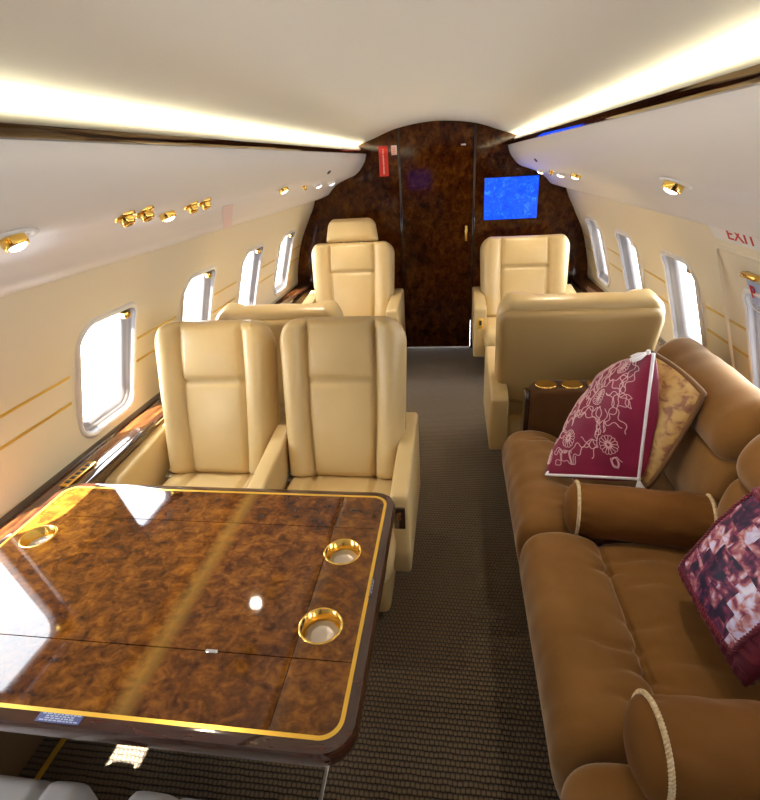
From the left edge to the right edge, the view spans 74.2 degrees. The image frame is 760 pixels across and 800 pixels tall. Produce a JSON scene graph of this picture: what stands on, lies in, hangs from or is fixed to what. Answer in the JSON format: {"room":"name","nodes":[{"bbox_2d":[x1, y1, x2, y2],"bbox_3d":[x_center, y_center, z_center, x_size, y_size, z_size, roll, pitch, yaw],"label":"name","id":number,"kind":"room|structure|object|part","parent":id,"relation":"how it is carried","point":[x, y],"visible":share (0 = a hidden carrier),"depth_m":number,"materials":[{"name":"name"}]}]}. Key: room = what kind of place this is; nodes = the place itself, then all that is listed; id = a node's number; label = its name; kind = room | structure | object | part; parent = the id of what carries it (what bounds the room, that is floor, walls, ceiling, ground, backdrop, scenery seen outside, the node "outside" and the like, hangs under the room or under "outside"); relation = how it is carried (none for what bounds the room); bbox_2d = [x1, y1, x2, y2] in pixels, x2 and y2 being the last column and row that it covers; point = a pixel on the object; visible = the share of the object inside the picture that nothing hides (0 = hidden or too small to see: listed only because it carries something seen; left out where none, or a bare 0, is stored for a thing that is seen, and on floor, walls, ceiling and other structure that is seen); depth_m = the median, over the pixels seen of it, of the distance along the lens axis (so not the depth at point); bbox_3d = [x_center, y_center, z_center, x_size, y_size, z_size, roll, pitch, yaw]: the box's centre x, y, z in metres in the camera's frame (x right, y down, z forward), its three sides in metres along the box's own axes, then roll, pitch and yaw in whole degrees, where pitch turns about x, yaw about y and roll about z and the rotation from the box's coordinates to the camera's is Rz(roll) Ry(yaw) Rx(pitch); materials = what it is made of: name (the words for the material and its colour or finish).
{"room":"aircraft cabin","nodes":[
{"label":"aircraft cabin","id":0,"kind":"room"},
{"bbox_2d":[0,139,365,517],"bbox_3d":[-0.802,0.150,1.540,0.679,1.627,6.210,0,26,8],"label":"wall","id":1,"kind":"structure","parent":0,"point":[82,265],"depth_m":1.55,"materials":[{"name":"beige plastic"}]},
{"bbox_2d":[0,227,39,252],"bbox_3d":[-0.662,-0.287,0.906,0.061,0.040,0.125,2,26,11],"label":"light","id":2,"kind":"object","parent":1,"relation":"attached to","point":[15,240],"visible":1,"depth_m":0.89,"materials":[{"name":"gold metal"}]},
{"bbox_3d":[-0.662,-0.291,0.904,0.067,0.004,0.125,-23,20,18],"label":"dish","id":3,"kind":"part","parent":2,"relation":"part of","materials":[{"name":"gold metal"}]},
{"bbox_2d":[34,738,65,779],"bbox_3d":[-0.961,1.031,1.534,0.016,0.009,1.000,0,26,8],"label":"trim","id":4,"kind":"structure","parent":1,"relation":"attached to","point":[61,742],"depth_m":1.48,"materials":[{"name":"gold metal"}]},
{"bbox_2d":[59,462,96,486],"bbox_3d":[-1.038,0.254,1.731,0.036,0.007,0.150,0,26,8],"label":"air vent","id":5,"kind":"object","parent":1,"relation":"attached to","point":[82,470],"visible":0.95,"depth_m":1.72,"materials":[{"name":"gold metal"}]},
{"bbox_2d":[75,302,137,437],"bbox_3d":[-1.042,-0.130,1.899,0.215,0.522,0.400,0,26,8],"label":"window","id":6,"kind":"structure","parent":1,"relation":"in","point":[122,398],"depth_m":1.99,"materials":[{"name":"white plastic"}]},
{"bbox_2d":[114,210,135,227],"bbox_3d":[-0.612,-0.435,1.207,0.052,0.039,0.055,3,26,14],"label":"outlet","id":7,"kind":"object","parent":1,"relation":"attached to","point":[127,219],"visible":1,"depth_m":1.19,"materials":[{"name":"gold metal"}]},
{"bbox_2d":[134,205,154,221],"bbox_3d":[-0.596,-0.471,1.274,0.050,0.040,0.055,-3,25,2],"label":"outlet","id":8,"kind":"object","parent":1,"relation":"attached to","point":[147,214],"visible":1,"depth_m":1.26,"materials":[{"name":"gold metal"}]},
{"bbox_2d":[0,257,298,450],"bbox_3d":[-1.101,0.105,1.551,0.006,0.010,6.190,0,26,8],"label":"trim","id":9,"kind":"structure","parent":1,"relation":"attached to","point":[153,350],"depth_m":1.66,"materials":[{"name":"gold metal"}]},
{"bbox_2d":[0,245,300,417],"bbox_3d":[-1.079,0.017,1.505,0.006,0.010,6.190,0,26,8],"label":"trim","id":10,"kind":"structure","parent":1,"relation":"attached to","point":[172,318],"depth_m":1.65,"materials":[{"name":"gold metal"}]},
{"bbox_2d":[0,282,313,776],"bbox_3d":[-1.046,0.582,1.772,0.155,0.635,6.190,0,26,8],"label":"side ledge","id":11,"kind":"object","parent":1,"relation":"attached to","point":[16,749],"depth_m":1.78,"materials":[{"name":"brown wood"}]},
{"bbox_2d":[153,208,179,221],"bbox_3d":[-0.617,-0.534,1.452,0.063,0.037,0.125,-1,25,5],"label":"light","id":12,"kind":"object","parent":1,"relation":"attached to","point":[168,215],"visible":0.94,"depth_m":1.44,"materials":[{"name":"gold metal"}]},
{"bbox_3d":[-0.733,-0.442,1.244,0.465,0.314,6.210,0,26,8],"label":"overhead panel","id":13,"kind":"part","parent":1,"relation":"part of","materials":[{"name":"white plastic"}]},
{"bbox_2d":[0,105,367,153],"bbox_3d":[-0.528,-0.601,1.132,0.067,0.054,6.200,0,26,8],"label":"ceiling light strip","id":14,"kind":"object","parent":1,"relation":"attached to","point":[16,123],"depth_m":1.04,"materials":[{"name":"white plastic"}]},
{"bbox_2d":[183,201,198,213],"bbox_3d":[-0.571,-0.583,1.522,0.048,0.037,0.050,-3,25,2],"label":"outlet","id":15,"kind":"object","parent":1,"relation":"attached to","point":[192,208],"visible":1,"depth_m":1.51,"materials":[{"name":"gold metal"}]},
{"bbox_2d":[179,265,216,320],"bbox_3d":[-0.946,-0.444,2.550,0.215,0.522,0.400,0,26,8],"label":"window","id":16,"kind":"structure","parent":1,"relation":"in","point":[207,277],"depth_m":2.64,"materials":[{"name":"white plastic"}]},
{"bbox_2d":[197,197,211,209],"bbox_3d":[-0.554,-0.618,1.587,0.048,0.037,0.050,-3,25,2],"label":"outlet","id":17,"kind":"object","parent":1,"relation":"attached to","point":[205,204],"visible":0.98,"depth_m":1.57,"materials":[{"name":"gold metal"}]},
{"bbox_2d":[223,204,233,227],"bbox_3d":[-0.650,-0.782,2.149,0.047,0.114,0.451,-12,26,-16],"label":"placard","id":18,"kind":"object","parent":1,"relation":"attached to","point":[228,209],"visible":1,"depth_m":2.14,"materials":[{"name":"pink plastic"}]},
{"bbox_2d":[236,243,264,305],"bbox_3d":[-0.850,-0.757,3.201,0.215,0.522,0.400,0,26,8],"label":"window","id":19,"kind":"structure","parent":1,"relation":"in","point":[256,253],"depth_m":3.31,"materials":[{"name":"white"}]},
{"bbox_2d":[275,184,289,193],"bbox_3d":[-0.448,-0.968,2.309,0.061,0.040,0.125,2,26,11],"label":"light","id":20,"kind":"object","parent":1,"relation":"attached to","point":[283,189],"visible":1,"depth_m":2.29,"materials":[{"name":"gold metal"}]},
{"bbox_2d":[273,229,295,295],"bbox_3d":[-0.754,-1.071,3.852,0.215,0.522,0.400,0,26,8],"label":"window","id":21,"kind":"structure","parent":1,"relation":"in","point":[280,285],"depth_m":3.96,"materials":[{"name":"white"}]},
{"bbox_2d":[312,181,323,187],"bbox_3d":[-0.378,-1.311,3.063,0.069,0.038,0.137,-1,25,5],"label":"light","id":22,"kind":"object","parent":1,"relation":"attached to","point":[318,185],"visible":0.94,"depth_m":3.04,"materials":[{"name":"white plastic"}]},
{"bbox_2d":[326,180,334,185],"bbox_3d":[-0.336,-1.487,3.442,0.068,0.039,0.137,-1,25,5],"label":"light","id":23,"kind":"object","parent":1,"relation":"attached to","point":[330,183],"visible":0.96,"depth_m":3.42,"materials":[{"name":"white plastic"}]},
{"bbox_2d":[17,346,559,799],"bbox_3d":[0.111,0.874,1.770,2.500,0.040,6.240,0,26,8],"label":"floor","id":24,"kind":"structure","parent":0,"point":[452,710],"depth_m":1.62,"materials":[{"name":"carpet"}]},
{"bbox_2d":[0,775,97,799],"bbox_3d":[-0.876,0.843,0.703,0.543,1.038,0.720,0,26,8],"label":"leather seat","id":25,"kind":"object","parent":24,"relation":"on","point":[11,787],"visible":1,"depth_m":1.00,"materials":[{"name":"grey leather"}]},
{"bbox_2d":[129,791,198,799],"bbox_3d":[-0.337,0.846,0.625,0.536,1.038,0.720,0,26,8],"label":"leather seat","id":26,"kind":"object","parent":24,"relation":"on","point":[139,795],"visible":1,"depth_m":0.98,"materials":[{"name":"grey leather"}]},
{"bbox_2d":[105,320,279,487],"bbox_3d":[-0.691,0.245,1.972,0.547,1.013,0.720,0,26,8],"label":"leather seat","id":27,"kind":"object","parent":24,"relation":"on","point":[219,380],"visible":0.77,"depth_m":1.97,"materials":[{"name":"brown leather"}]},
{"bbox_3d":[-0.919,0.319,2.098,0.062,0.399,0.558,0,26,8],"label":"armrest","id":28,"kind":"part","parent":27,"relation":"part of","materials":[{"name":"beige leather"}]},
{"bbox_2d":[162,472,252,487],"bbox_3d":[-0.663,0.431,1.934,0.450,0.168,0.500,0,26,8],"label":"seat cushion","id":29,"kind":"object","parent":27,"relation":"on","point":[192,479],"depth_m":2.01,"materials":[{"name":"beige leather"}]},
{"bbox_3d":[-0.648,0.000,2.019,0.479,0.614,0.288,0,26,8],"label":"backrest","id":30,"kind":"part","parent":27,"relation":"part of","materials":[{"name":"beige leather"}]},
{"bbox_2d":[0,483,395,766],"bbox_3d":[-0.523,0.720,1.370,1.098,0.652,0.740,0,26,8],"label":"folding table","id":31,"kind":"object","parent":24,"relation":"on","point":[241,623],"visible":1,"depth_m":1.11,"materials":[{"name":"brown wood"}]},
{"bbox_2d":[216,300,343,423],"bbox_3d":[-0.441,-0.133,2.822,0.786,0.942,0.720,0,26,8],"label":"leather seat","id":32,"kind":"object","parent":24,"relation":"on","point":[275,316],"visible":0.18,"depth_m":2.39,"materials":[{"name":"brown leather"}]},
{"bbox_3d":[-0.471,-0.240,2.608,0.649,0.563,0.282,0,26,8],"label":"backrest","id":33,"kind":"part","parent":32,"relation":"part of","materials":[{"name":"beige leather"}]},
{"bbox_2d":[280,406,285,415],"bbox_3d":[-0.418,-0.059,2.978,0.610,0.159,0.500,0,26,8],"label":"seat cushion","id":34,"kind":"object","parent":32,"relation":"on","point":[282,408],"depth_m":2.77,"materials":[{"name":"beige leather"}]},
{"bbox_2d":[319,766,328,799],"bbox_3d":[-0.293,1.509,0.434,0.010,0.009,3.200,0,26,8],"label":"trim","id":35,"kind":"structure","parent":24,"relation":"on","point":[327,767],"depth_m":1.38,"materials":[{"name":"silver metal"}]},
{"bbox_2d":[247,316,419,611],"bbox_3d":[-0.155,0.246,1.894,0.561,1.018,0.720,0,26,8],"label":"leather seat","id":36,"kind":"object","parent":24,"relation":"on","point":[348,427],"visible":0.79,"depth_m":1.89,"materials":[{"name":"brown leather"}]},
{"bbox_3d":[-0.397,0.348,1.968,0.062,0.398,0.438,0,26,8],"label":"armrest","id":37,"kind":"part","parent":36,"relation":"part of","materials":[{"name":"beige leather"}]},
{"bbox_2d":[286,474,395,582],"bbox_3d":[-0.155,0.433,1.861,0.460,0.168,0.500,0,26,8],"label":"seat cushion","id":38,"kind":"object","parent":36,"relation":"on","point":[376,483],"depth_m":1.92,"materials":[{"name":"beige leather"}]},
{"bbox_3d":[-0.141,0.001,1.945,0.490,0.619,0.289,0,26,8],"label":"backrest","id":39,"kind":"part","parent":36,"relation":"part of","materials":[{"name":"beige leather"}]},
{"bbox_2d":[397,513,400,521],"bbox_3d":[0.064,0.388,1.668,0.012,0.034,0.008,0,26,8],"label":"switch","id":40,"kind":"object","parent":36,"relation":"attached to","point":[398,514],"depth_m":1.66,"materials":[{"name":"brown wood"}]},
{"bbox_3d":[0.065,0.394,1.677,0.038,0.085,0.012,0,26,8],"label":"control panel","id":41,"kind":"part","parent":36,"relation":"part of","materials":[{"name":"brown wood"}]},
{"bbox_3d":[0.105,0.325,1.950,0.062,0.399,0.558,0,26,8],"label":"armrest","id":42,"kind":"part","parent":36,"relation":"part of","materials":[{"name":"beige leather"}]},
{"bbox_2d":[302,218,405,333],"bbox_3d":[-0.225,-0.753,3.858,0.765,1.156,0.720,0,26,8],"label":"leather seat","id":43,"kind":"object","parent":24,"relation":"on","point":[358,275],"visible":0.64,"depth_m":3.87,"materials":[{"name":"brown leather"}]},
{"bbox_3d":[-0.545,-0.621,4.025,0.085,0.409,0.558,0,26,8],"label":"armrest","id":44,"kind":"part","parent":43,"relation":"part of","materials":[{"name":"beige leather"}]},
{"bbox_3d":[-0.212,-0.922,3.942,0.657,0.590,0.282,0,26,8],"label":"backrest","id":45,"kind":"part","parent":43,"relation":"part of","materials":[{"name":"beige leather"}]},
{"bbox_3d":[0.128,-0.617,3.928,0.085,0.409,0.558,0,26,8],"label":"armrest","id":46,"kind":"part","parent":43,"relation":"part of","materials":[{"name":"beige leather"}]},
{"bbox_2d":[471,234,575,356],"bbox_3d":[1.067,-0.671,3.707,0.745,0.989,0.720,0,26,8],"label":"leather seat","id":47,"kind":"object","parent":24,"relation":"on","point":[534,264],"visible":0.58,"depth_m":3.69,"materials":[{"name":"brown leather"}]},
{"bbox_3d":[0.752,-0.613,3.838,0.085,0.409,0.558,0,26,8],"label":"armrest","id":48,"kind":"part","parent":47,"relation":"part of","materials":[{"name":"beige leather"}]},
{"bbox_3d":[0.712,-0.539,3.568,0.036,0.075,0.012,0,26,8],"label":"control panel","id":49,"kind":"part","parent":47,"relation":"part of","materials":[{"name":"gold metal"}]},
{"bbox_2d":[484,317,495,347],"bbox_3d":[1.060,-0.496,3.669,0.608,0.167,0.500,0,26,8],"label":"seat cushion","id":50,"kind":"object","parent":47,"relation":"on","point":[490,325],"depth_m":3.52,"materials":[{"name":"beige leather"}]},
{"bbox_3d":[1.075,-0.915,3.756,0.648,0.590,0.282,0,26,8],"label":"backrest","id":51,"kind":"part","parent":47,"relation":"part of","materials":[{"name":"beige leather"}]},
{"bbox_3d":[1.405,-0.610,3.743,0.085,0.409,0.558,0,26,8],"label":"armrest","id":52,"kind":"part","parent":47,"relation":"part of","materials":[{"name":"beige leather"}]},
{"bbox_2d":[483,289,664,450],"bbox_3d":[0.949,-0.140,2.637,0.761,0.955,0.720,0,26,8],"label":"leather seat","id":53,"kind":"object","parent":24,"relation":"on","point":[556,336],"visible":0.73,"depth_m":2.28,"materials":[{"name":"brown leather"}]},
{"bbox_3d":[0.614,-0.031,2.682,0.085,0.359,0.558,0,26,8],"label":"armrest","id":54,"kind":"part","parent":53,"relation":"part of","materials":[{"name":"beige leather"}]},
{"bbox_2d":[508,401,521,414],"bbox_3d":[0.971,-0.075,2.788,0.683,0.167,0.500,0,26,8],"label":"seat cushion","id":55,"kind":"object","parent":53,"relation":"on","point":[514,408],"depth_m":2.61,"materials":[{"name":"beige leather"}]},
{"bbox_3d":[0.919,-0.257,2.422,0.726,0.557,0.272,0,26,8],"label":"backrest","id":56,"kind":"part","parent":53,"relation":"part of","materials":[{"name":"beige leather"}]},
{"bbox_2d":[502,338,759,799],"bbox_3d":[0.747,0.704,1.004,0.764,0.848,2.985,0,26,8],"label":"sofa","id":57,"kind":"object","parent":24,"relation":"on","point":[608,620],"visible":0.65,"depth_m":1.39,"materials":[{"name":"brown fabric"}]},
{"bbox_3d":[0.937,0.150,2.302,0.525,0.480,0.140,0,26,8],"label":"armrest","id":58,"kind":"part","parent":57,"relation":"part of","materials":[{"name":"brown fabric"}]},
{"bbox_2d":[502,430,674,563],"bbox_3d":[0.846,0.431,1.987,0.672,0.380,0.670,0,26,8],"label":"seat cushion","id":59,"kind":"object","parent":57,"relation":"on","point":[535,499],"depth_m":1.87,"materials":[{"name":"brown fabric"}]},
{"bbox_2d":[545,350,658,487],"bbox_3d":[0.799,0.036,1.799,0.339,0.493,0.289,7,27,21],"label":"throw pillow","id":60,"kind":"object","parent":57,"relation":"on","point":[608,433],"visible":1,"depth_m":1.74,"materials":[{"name":"red fabric"}]},
{"bbox_2d":[562,429,574,447],"bbox_3d":[0.678,0.138,1.808,0.039,0.062,0.033,0,26,8],"label":"flower","id":61,"kind":"object","parent":60,"relation":"on","point":[568,435],"depth_m":1.81,"materials":[{"name":"pink fabric"}]},
{"bbox_2d":[578,388,588,403],"bbox_3d":[0.735,-0.014,1.815,0.039,0.054,0.025,-11,26,-16],"label":"flower","id":62,"kind":"object","parent":60,"relation":"on","point":[584,398],"depth_m":1.80,"materials":[{"name":"pink fabric"}]},
{"bbox_2d":[592,389,604,404],"bbox_3d":[0.762,-0.011,1.754,0.033,0.057,0.029,0,26,8],"label":"flower","id":63,"kind":"object","parent":60,"relation":"on","point":[598,395],"depth_m":1.76,"materials":[{"name":"pink fabric"}]},
{"bbox_2d":[599,435,618,454],"bbox_3d":[0.796,0.157,1.751,0.065,0.068,0.018,9,28,26],"label":"flower","id":64,"kind":"object","parent":60,"relation":"on","point":[608,444],"depth_m":1.75,"materials":[{"name":"pink fabric"}]},
{"bbox_2d":[617,359,630,373],"bbox_3d":[0.824,-0.114,1.699,0.035,0.052,0.035,0,26,8],"label":"flower","id":65,"kind":"object","parent":60,"relation":"on","point":[624,366],"depth_m":1.70,"materials":[{"name":"pink fabric"}]},
{"bbox_2d":[560,763,647,799],"bbox_3d":[0.661,1.033,0.737,0.673,0.381,0.722,0,26,8],"label":"seat cushion","id":66,"kind":"object","parent":57,"relation":"on","point":[582,781],"depth_m":0.98,"materials":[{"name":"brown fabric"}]},
{"bbox_2d":[519,532,759,797],"bbox_3d":[0.755,0.726,1.374,0.672,0.380,0.692,0,26,8],"label":"seat cushion","id":67,"kind":"object","parent":57,"relation":"on","point":[608,620],"depth_m":1.27,"materials":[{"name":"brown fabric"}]},
{"bbox_2d":[563,480,718,549],"bbox_3d":[0.832,0.372,1.619,0.456,0.192,0.193,4,26,15],"label":"bolster","id":68,"kind":"object","parent":57,"relation":"on","point":[674,519],"visible":0.82,"depth_m":1.56,"materials":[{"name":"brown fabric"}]},
{"bbox_3d":[0.649,0.360,1.667,0.013,0.192,0.193,4,26,15],"label":"cord","id":69,"kind":"part","parent":68,"relation":"part of","materials":[{"name":"beige fabric"}]},
{"bbox_3d":[1.015,0.383,1.570,0.013,0.192,0.193,4,26,15],"label":"cord","id":70,"kind":"part","parent":68,"relation":"part of","materials":[{"name":"beige fabric"}]},
{"bbox_2d":[641,349,706,488],"bbox_3d":[0.922,0.046,1.803,0.137,0.437,0.401,-13,27,-19],"label":"throw pillow","id":71,"kind":"object","parent":57,"relation":"on","point":[681,397],"visible":0.44,"depth_m":1.66,"materials":[{"name":"gold fabric"}]},
{"bbox_2d":[623,688,759,799],"bbox_3d":[0.723,0.670,0.942,0.486,0.200,0.209,0,26,8],"label":"bolster","id":72,"kind":"object","parent":57,"relation":"on","point":[678,747],"visible":1,"depth_m":0.90,"materials":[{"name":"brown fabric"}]},
{"bbox_3d":[0.521,0.671,0.969,0.013,0.200,0.201,0,25,7],"label":"cord","id":73,"kind":"part","parent":72,"relation":"part of","materials":[{"name":"beige fabric"}]},
{"bbox_2d":[656,338,759,461],"bbox_3d":[1.144,-0.021,1.761,0.191,0.221,0.715,0,26,8],"label":"cushion","id":74,"kind":"object","parent":57,"relation":"on","point":[727,419],"depth_m":1.58,"materials":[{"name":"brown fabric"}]},
{"bbox_2d":[678,486,759,687],"bbox_3d":[0.865,0.405,1.147,0.234,0.351,0.329,0,26,8],"label":"throw pillow","id":75,"kind":"object","parent":57,"relation":"on","point":[720,573],"visible":1,"depth_m":1.14,"materials":[{"name":"fabric"}]},
{"bbox_2d":[736,434,759,491],"bbox_3d":[1.048,0.287,1.115,0.193,0.216,0.710,0,26,8],"label":"cushion","id":76,"kind":"object","parent":57,"relation":"on","point":[748,462],"depth_m":1.36,"materials":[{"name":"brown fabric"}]},
{"bbox_2d":[0,0,759,145],"bbox_3d":[0.017,-0.591,1.062,1.440,0.356,6.210,0,26,8],"label":"ceiling","id":77,"kind":"structure","parent":0,"point":[341,72],"depth_m":1.03,"materials":[{"name":"white paint"}]},
{"bbox_2d":[298,123,587,347],"bbox_3d":[0.467,-1.268,4.150,2.520,1.796,0.054,0,26,8],"label":"wall","id":78,"kind":"structure","parent":0,"point":[366,194],"depth_m":3.99,"materials":[{"name":"brown wood"}]},
{"bbox_2d":[378,146,388,176],"bbox_3d":[0.028,-1.853,3.902,0.072,0.215,0.008,0,26,8],"label":"placard","id":79,"kind":"object","parent":78,"relation":"attached to","point":[383,150],"visible":1,"depth_m":3.90,"materials":[{"name":"red plastic"}]},
{"bbox_2d":[391,145,396,154],"bbox_3d":[0.108,-1.918,3.861,0.042,0.066,0.005,0,26,8],"label":"placard","id":80,"kind":"object","parent":78,"relation":"attached to","point":[393,147],"visible":1,"depth_m":3.86,"materials":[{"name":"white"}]},
{"bbox_2d":[400,120,473,346],"bbox_3d":[0.472,-1.294,4.129,0.567,1.799,0.057,0,26,8],"label":"door","id":81,"kind":"structure","parent":78,"relation":"in","point":[437,157],"depth_m":4.08,"materials":[{"name":"brown wood"}]},
{"bbox_3d":[0.694,-1.343,4.052,0.020,0.120,0.020,0,26,8],"label":"handle","id":82,"kind":"part","parent":81,"relation":"part of","materials":[{"name":"gold metal"}]},
{"bbox_3d":[0.473,-1.269,4.137,0.592,1.770,0.034,0,26,8],"label":"frame","id":83,"kind":"part","parent":78,"relation":"part of","materials":[{"name":"brown wood"}]},
{"bbox_2d":[483,175,539,219],"bbox_3d":[1.013,-1.563,3.895,0.410,0.310,0.016,0,26,8],"label":"wall monitor","id":84,"kind":"object","parent":78,"relation":"attached to","point":[510,197],"visible":1,"depth_m":3.88,"materials":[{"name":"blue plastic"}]},
{"bbox_2d":[508,85,759,381],"bbox_3d":[0.929,0.160,1.289,0.679,1.627,6.210,0,26,8],"label":"wall","id":85,"kind":"structure","parent":0,"point":[710,145],"depth_m":1.57,"materials":[{"name":"beige plastic"}]},
{"bbox_2d":[536,168,546,173],"bbox_3d":[1.042,-1.479,3.244,0.068,0.039,0.137,2,26,11],"label":"light","id":86,"kind":"object","parent":85,"relation":"attached to","point":[540,171],"visible":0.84,"depth_m":3.23,"materials":[{"name":"white plastic"}]},
{"bbox_2d":[555,170,568,176],"bbox_3d":[0.938,-1.167,2.591,0.069,0.038,0.137,2,26,11],"label":"light","id":87,"kind":"object","parent":85,"relation":"attached to","point":[559,173],"visible":0.92,"depth_m":2.57,"materials":[{"name":"white plastic"}]},
{"bbox_2d":[569,171,583,179],"bbox_3d":[0.871,-0.995,2.225,0.064,0.035,0.125,2,26,11],"label":"light","id":88,"kind":"object","parent":85,"relation":"attached to","point":[573,175],"visible":0.91,"depth_m":2.21,"materials":[{"name":"gold metal"}]},
{"bbox_2d":[585,216,609,286],"bbox_3d":[1.552,-1.058,3.519,0.215,0.522,0.400,0,26,8],"label":"window","id":89,"kind":"structure","parent":85,"relation":"in","point":[596,236],"depth_m":3.63,"materials":[{"name":"white"}]},
{"bbox_2d":[569,274,666,351],"bbox_3d":[1.225,0.595,1.444,0.155,0.635,6.190,0,26,8],"label":"trim","id":90,"kind":"structure","parent":85,"relation":"attached to","point":[585,283],"depth_m":3.77,"materials":[{"name":"brown wood"}]},
{"bbox_2d":[614,229,644,290],"bbox_3d":[1.456,-0.745,2.868,0.215,0.522,0.400,0,26,8],"label":"window","id":91,"kind":"structure","parent":85,"relation":"in","point":[626,246],"depth_m":2.97,"materials":[{"name":"white"}]},
{"bbox_2d":[505,49,759,144],"bbox_3d":[0.559,-0.595,0.975,0.067,0.054,6.200,0,26,8],"label":"ceiling light strip","id":92,"kind":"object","parent":85,"relation":"attached to","point":[742,71],"depth_m":0.90,"materials":[{"name":"white plastic"}]},
{"bbox_3d":[0.786,-0.434,1.024,0.465,0.314,6.210,0,26,8],"label":"overhead panel","id":93,"kind":"part","parent":85,"relation":"part of","materials":[{"name":"white plastic"}]},
{"bbox_2d":[583,234,745,330],"bbox_3d":[1.187,0.030,1.177,0.006,0.010,6.190,0,26,8],"label":"trim","id":94,"kind":"structure","parent":85,"relation":"attached to","point":[706,306],"depth_m":1.98,"materials":[{"name":"gold metal"}]},
{"bbox_2d":[585,246,748,358],"bbox_3d":[1.220,0.118,1.215,0.006,0.010,6.190,0,26,8],"label":"trim","id":95,"kind":"structure","parent":85,"relation":"attached to","point":[660,297],"depth_m":2.00,"materials":[{"name":"gold metal"}]},
{"bbox_2d":[659,177,692,194],"bbox_3d":[0.676,-0.492,1.153,0.061,0.040,0.125,-1,25,5],"label":"light","id":96,"kind":"object","parent":85,"relation":"attached to","point":[671,186],"visible":1,"depth_m":1.14,"materials":[{"name":"gold metal"}]},
{"bbox_2d":[660,249,705,346],"bbox_3d":[1.360,-0.431,2.217,0.215,0.522,0.400,0,26,8],"label":"window","id":97,"kind":"structure","parent":85,"relation":"in","point":[673,265],"depth_m":2.33,"materials":[{"name":"white plastic"}]},
{"bbox_2d":[709,226,759,250],"bbox_3d":[1.058,-0.455,1.431,0.040,0.051,0.515,0,26,8],"label":"exit sign","id":98,"kind":"object","parent":85,"relation":"attached to","point":[739,239],"visible":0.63,"depth_m":1.50,"materials":[{"name":"white plastic"}]},
{"bbox_2d":[715,244,759,368],"bbox_3d":[1.206,-0.126,1.570,0.215,0.636,0.524,0,26,8],"label":"hatch","id":99,"kind":"object","parent":85,"relation":"attached to","point":[752,286],"visible":0.9,"depth_m":1.60,"materials":[{"name":"beige plastic"}]},
{"bbox_3d":[1.123,-0.374,1.519,0.030,0.016,0.085,0,26,8],"label":"handle","id":100,"kind":"part","parent":99,"relation":"part of","materials":[{"name":"gold metal"}]},
{"bbox_3d":[1.159,-0.325,1.546,0.040,0.078,0.084,0,26,8],"label":"handle plate","id":101,"kind":"part","parent":99,"relation":"part of","materials":[{"name":"white plastic"}]},
{"bbox_2d":[742,287,759,388],"bbox_3d":[1.264,-0.117,1.566,0.215,0.522,0.400,0,26,8],"label":"window","id":102,"kind":"structure","parent":85,"relation":"in","point":[752,317],"depth_m":1.69,"materials":[{"name":"white plastic"}]}
]}

